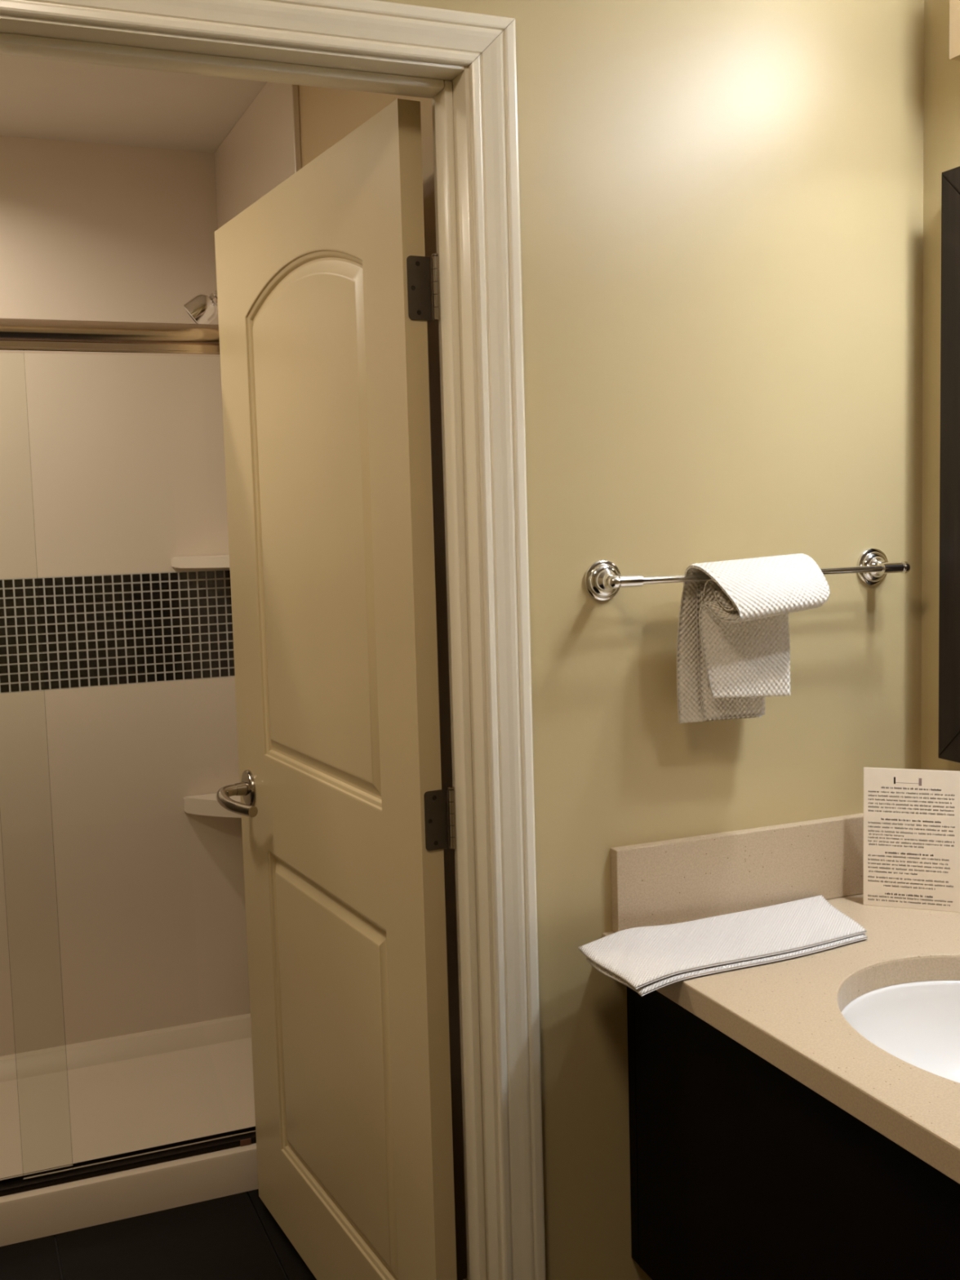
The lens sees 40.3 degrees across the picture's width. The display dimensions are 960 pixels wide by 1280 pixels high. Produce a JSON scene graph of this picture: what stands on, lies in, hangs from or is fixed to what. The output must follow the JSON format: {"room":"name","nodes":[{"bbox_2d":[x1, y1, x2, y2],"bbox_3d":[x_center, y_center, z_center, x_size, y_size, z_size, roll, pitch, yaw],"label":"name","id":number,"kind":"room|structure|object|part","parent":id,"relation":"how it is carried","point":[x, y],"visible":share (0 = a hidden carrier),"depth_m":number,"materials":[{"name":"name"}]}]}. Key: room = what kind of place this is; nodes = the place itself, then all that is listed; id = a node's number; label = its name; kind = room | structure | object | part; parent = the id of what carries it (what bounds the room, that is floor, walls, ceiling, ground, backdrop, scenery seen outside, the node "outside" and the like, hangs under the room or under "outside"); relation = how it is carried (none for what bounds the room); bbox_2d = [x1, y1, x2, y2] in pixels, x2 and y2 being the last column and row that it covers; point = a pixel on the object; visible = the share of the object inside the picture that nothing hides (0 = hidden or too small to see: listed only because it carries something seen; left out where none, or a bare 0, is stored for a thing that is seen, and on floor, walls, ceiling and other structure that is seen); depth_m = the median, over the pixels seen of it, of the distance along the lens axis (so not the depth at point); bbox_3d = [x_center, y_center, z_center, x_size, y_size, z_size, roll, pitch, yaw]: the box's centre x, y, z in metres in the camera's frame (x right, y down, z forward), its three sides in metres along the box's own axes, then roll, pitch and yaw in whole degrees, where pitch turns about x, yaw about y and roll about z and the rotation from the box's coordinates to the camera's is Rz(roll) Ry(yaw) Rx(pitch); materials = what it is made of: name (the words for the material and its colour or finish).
{"room":"hotel bathroom","nodes":[
{"label":"hotel bathroom","id":0,"kind":"room"},
{"bbox_2d":[0,135,250,1056],"bbox_3d":[-1.372,-0.053,3.323,1.535,2.411,0.014,-4,6,-22],"label":"wall","id":1,"kind":"structure","parent":0,"point":[126,452],"depth_m":3.48,"materials":[{"name":"beige tile"}]},
{"bbox_2d":[171,555,230,568],"bbox_3d":[-0.723,-0.208,3.484,0.166,0.030,0.166,-4,6,-22],"label":"corner shelf","id":2,"kind":"object","parent":1,"relation":"attached to","point":[212,561],"visible":0.74,"depth_m":3.47,"materials":[{"name":"white plastic"}]},
{"bbox_2d":[183,793,241,817],"bbox_3d":[-0.705,0.452,3.547,0.166,0.044,0.166,-4,6,-22],"label":"corner shelf","id":3,"kind":"object","parent":1,"relation":"attached to","point":[204,804],"visible":0.62,"depth_m":3.55,"materials":[{"name":"white plastic"}]},
{"bbox_2d":[0,54,266,152],"bbox_3d":[-0.296,-1.116,1.195,2.599,0.050,4.800,-4,6,-22],"label":"ceiling","id":4,"kind":"structure","parent":0,"point":[40,98],"depth_m":3.07,"materials":[{"name":"paint"}]},
{"bbox_2d":[0,1188,316,1279],"bbox_3d":[-0.110,1.391,1.154,2.599,0.060,5.406,-4,6,-22],"label":"floor","id":5,"kind":"structure","parent":0,"point":[234,1237],"depth_m":2.65,"materials":[{"name":"tile"}]},
{"bbox_2d":[0,1013,258,1246],"bbox_3d":[-1.175,1.163,3.044,1.534,0.094,0.841,-4,6,-22],"label":"shower pan","id":6,"kind":"object","parent":5,"relation":"on","point":[135,1091],"visible":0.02,"depth_m":3.19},
{"bbox_2d":[0,1126,256,1196],"bbox_3d":[-1.040,1.138,2.692,1.516,0.015,0.054,-4,6,-22],"label":"track","id":7,"kind":"object","parent":6,"relation":"on","point":[15,1184],"visible":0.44,"depth_m":2.81,"materials":[{"name":"brown metal"}]},
{"bbox_2d":[0,352,73,1180],"bbox_3d":[-1.325,0.300,2.522,0.946,1.698,0.006,-4,6,-22],"label":"shower door","id":8,"kind":"structure","parent":7,"relation":"on","point":[3,353],"depth_m":2.71,"materials":[{"name":"clear glass"}]},
{"bbox_2d":[0,351,255,1179],"bbox_3d":[-0.674,0.258,2.771,0.652,1.698,0.006,-4,6,-22],"label":"shower door","id":9,"kind":"structure","parent":7,"relation":"on","point":[16,352],"depth_m":2.76,"materials":[{"name":"clear glass"}]},
{"bbox_2d":[214,81,467,1279],"bbox_3d":[-0.299,-0.023,2.853,0.115,2.441,1.915,-4,6,-22],"label":"wall","id":10,"kind":"structure","parent":0,"point":[326,115],"depth_m":2.29,"materials":[{"name":"beige paint"}]},
{"bbox_2d":[0,318,220,356],"bbox_3d":[-1.092,-0.598,2.533,1.518,0.074,0.070,-4,6,-22],"label":"header rail","id":11,"kind":"object","parent":10,"relation":"attached to","point":[16,335],"visible":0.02,"depth_m":2.66,"materials":[{"name":"silver metal"}]},
{"bbox_2d":[183,289,217,324],"bbox_3d":[-0.622,-0.818,3.137,0.175,0.144,0.072,-3,6,-16],"label":"shower","id":12,"kind":"object","parent":10,"relation":"attached to","point":[202,308],"visible":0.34,"depth_m":3.10,"materials":[{"name":"silver metal"}]},
{"bbox_2d":[0,0,546,1279],"bbox_3d":[-0.438,0.255,1.700,1.057,2.115,0.145,-4,6,-22],"label":"door frame","id":13,"kind":"structure","parent":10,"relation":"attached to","point":[492,75],"depth_m":1.79,"materials":[{"name":"beige paint"}]},
{"bbox_2d":[214,98,468,1279],"bbox_3d":[-0.304,0.224,2.316,0.114,2.033,0.925,-5,6,-28],"label":"door","id":14,"kind":"structure","parent":13,"relation":"attached to","point":[323,281],"depth_m":2.19,"materials":[{"name":"beige paint"}]},
{"bbox_3d":[-0.485,0.320,2.601,0.054,0.042,0.151,-4,6,-27],"label":"lever","id":15,"kind":"part","parent":14,"relation":"part of","materials":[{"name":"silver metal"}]},
{"bbox_3d":[-0.484,0.304,2.671,0.030,0.075,0.075,-4,6,-27],"label":"handle","id":16,"kind":"part","parent":14,"relation":"part of","materials":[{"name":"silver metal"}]},
{"bbox_3d":[-0.297,-0.203,2.278,0.012,0.908,0.590,-4,6,-27],"label":"panel","id":17,"kind":"part","parent":14,"relation":"part of","materials":[{"name":"beige paint"}]},
{"bbox_3d":[-0.271,0.748,2.372,0.012,0.625,0.596,-4,6,-27],"label":"panel","id":18,"kind":"part","parent":14,"relation":"part of","materials":[{"name":"beige paint"}]},
{"bbox_2d":[377,0,924,1279],"bbox_3d":[-0.423,0.091,1.703,2.399,2.441,0.125,-4,6,-22],"label":"wall","id":19,"kind":"structure","parent":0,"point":[722,201],"depth_m":1.92,"materials":[{"name":"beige paint"}]},
{"bbox_2d":[610,813,863,932],"bbox_3d":[0.457,0.348,2.012,0.568,0.125,0.020,-4,6,-22],"label":"backsplash","id":20,"kind":"structure","parent":19,"relation":"attached to","point":[695,877],"depth_m":1.97,"materials":[{"name":"beige stone"}]},
{"bbox_2d":[583,547,911,600],"bbox_3d":[0.407,-0.097,1.927,0.534,0.059,0.069,-4,6,-22],"label":"towel bar","id":21,"kind":"object","parent":19,"relation":"attached to","point":[602,580],"visible":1,"depth_m":1.86,"materials":[{"name":"silver metal"}]},
{"bbox_2d":[607,575,643,588],"bbox_3d":[0.201,-0.081,1.815,0.052,0.018,0.018,-4,6,-22],"label":"socket","id":22,"kind":"object","parent":21,"relation":"attached to","point":[613,581],"depth_m":1.81,"materials":[{"name":"silver metal"}]},
{"bbox_2d":[676,553,829,723],"bbox_3d":[0.395,0.001,1.871,0.197,0.242,0.119,-4,6,-22],"label":"hand towel","id":23,"kind":"object","parent":21,"relation":"hanging from","point":[733,647],"visible":0.99,"depth_m":1.87,"materials":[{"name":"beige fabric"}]},
{"bbox_2d":[879,561,911,573],"bbox_3d":[0.632,-0.110,1.992,0.052,0.018,0.018,-4,6,-22],"label":"socket","id":24,"kind":"object","parent":21,"relation":"attached to","point":[902,566],"depth_m":1.99,"materials":[{"name":"silver metal"}]},
{"bbox_2d":[920,0,959,771],"bbox_3d":[1.240,0.116,0.953,0.100,2.441,2.785,-4,6,-22],"label":"wall","id":25,"kind":"structure","parent":0,"point":[941,103],"depth_m":2.03,"materials":[{"name":"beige paint"}]},
{"bbox_2d":[626,986,959,1279],"bbox_3d":[0.676,0.721,1.569,0.547,0.472,1.059,-4,6,-22],"label":"vanity cabinet","id":26,"kind":"object","parent":25,"relation":"attached to","point":[740,1170],"visible":0.52,"depth_m":1.64,"materials":[{"name":"brown laminate"}]},
{"bbox_2d":[602,893,959,1183],"bbox_3d":[0.661,0.471,1.515,0.584,0.036,1.110,-4,6,-22],"label":"countertop","id":27,"kind":"structure","parent":26,"relation":"on","point":[787,1012],"depth_m":1.60,"materials":[{"name":"beige stone"}]},
{"bbox_2d":[578,894,867,995],"bbox_3d":[0.367,0.422,1.849,0.458,0.027,0.179,-4,6,-27],"label":"folded towel","id":28,"kind":"object","parent":27,"relation":"on","point":[646,960],"visible":1,"depth_m":1.82,"materials":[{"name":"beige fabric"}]},
{"bbox_2d":[840,980,959,1083],"bbox_3d":[0.653,0.568,1.556,0.435,0.164,0.513,-4,6,-22],"label":"sink","id":29,"kind":"object","parent":27,"relation":"in","point":[917,1024],"visible":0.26,"depth_m":1.77,"materials":[{"name":"white ceramic"}]},
{"bbox_2d":[862,767,959,912],"bbox_3d":[0.658,0.300,1.994,0.140,0.213,0.039,0,6,21],"label":"printed card","id":30,"kind":"object","parent":27,"relation":"on","point":[912,816],"visible":1,"depth_m":1.98,"materials":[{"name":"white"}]},
{"bbox_2d":[937,166,959,762],"bbox_3d":[0.893,-0.220,1.558,0.040,0.880,0.937,-4,6,-22],"label":"mirror","id":31,"kind":"object","parent":25,"relation":"attached to","point":[948,741],"visible":1,"depth_m":1.96,"materials":[{"name":"brown wood"}]},
{"bbox_3d":[0.904,0.175,1.596,0.040,0.085,0.937,-4,6,-22],"label":"frame rail","id":32,"kind":"part","parent":31,"relation":"part of","materials":[{"name":"brown wood"}]},
{"bbox_3d":[0.882,-0.615,1.520,0.040,0.085,0.937,-4,6,-22],"label":"frame rail","id":33,"kind":"part","parent":31,"relation":"part of","materials":[{"name":"brown wood"}]},
{"bbox_2d":[949,0,959,61],"bbox_3d":[0.843,-0.898,1.444,0.134,0.190,0.960,-4,6,-22],"label":"lamp","id":34,"kind":"object","parent":25,"relation":"attached to","point":[954,5],"visible":1,"depth_m":1.89,"materials":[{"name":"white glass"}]}
]}

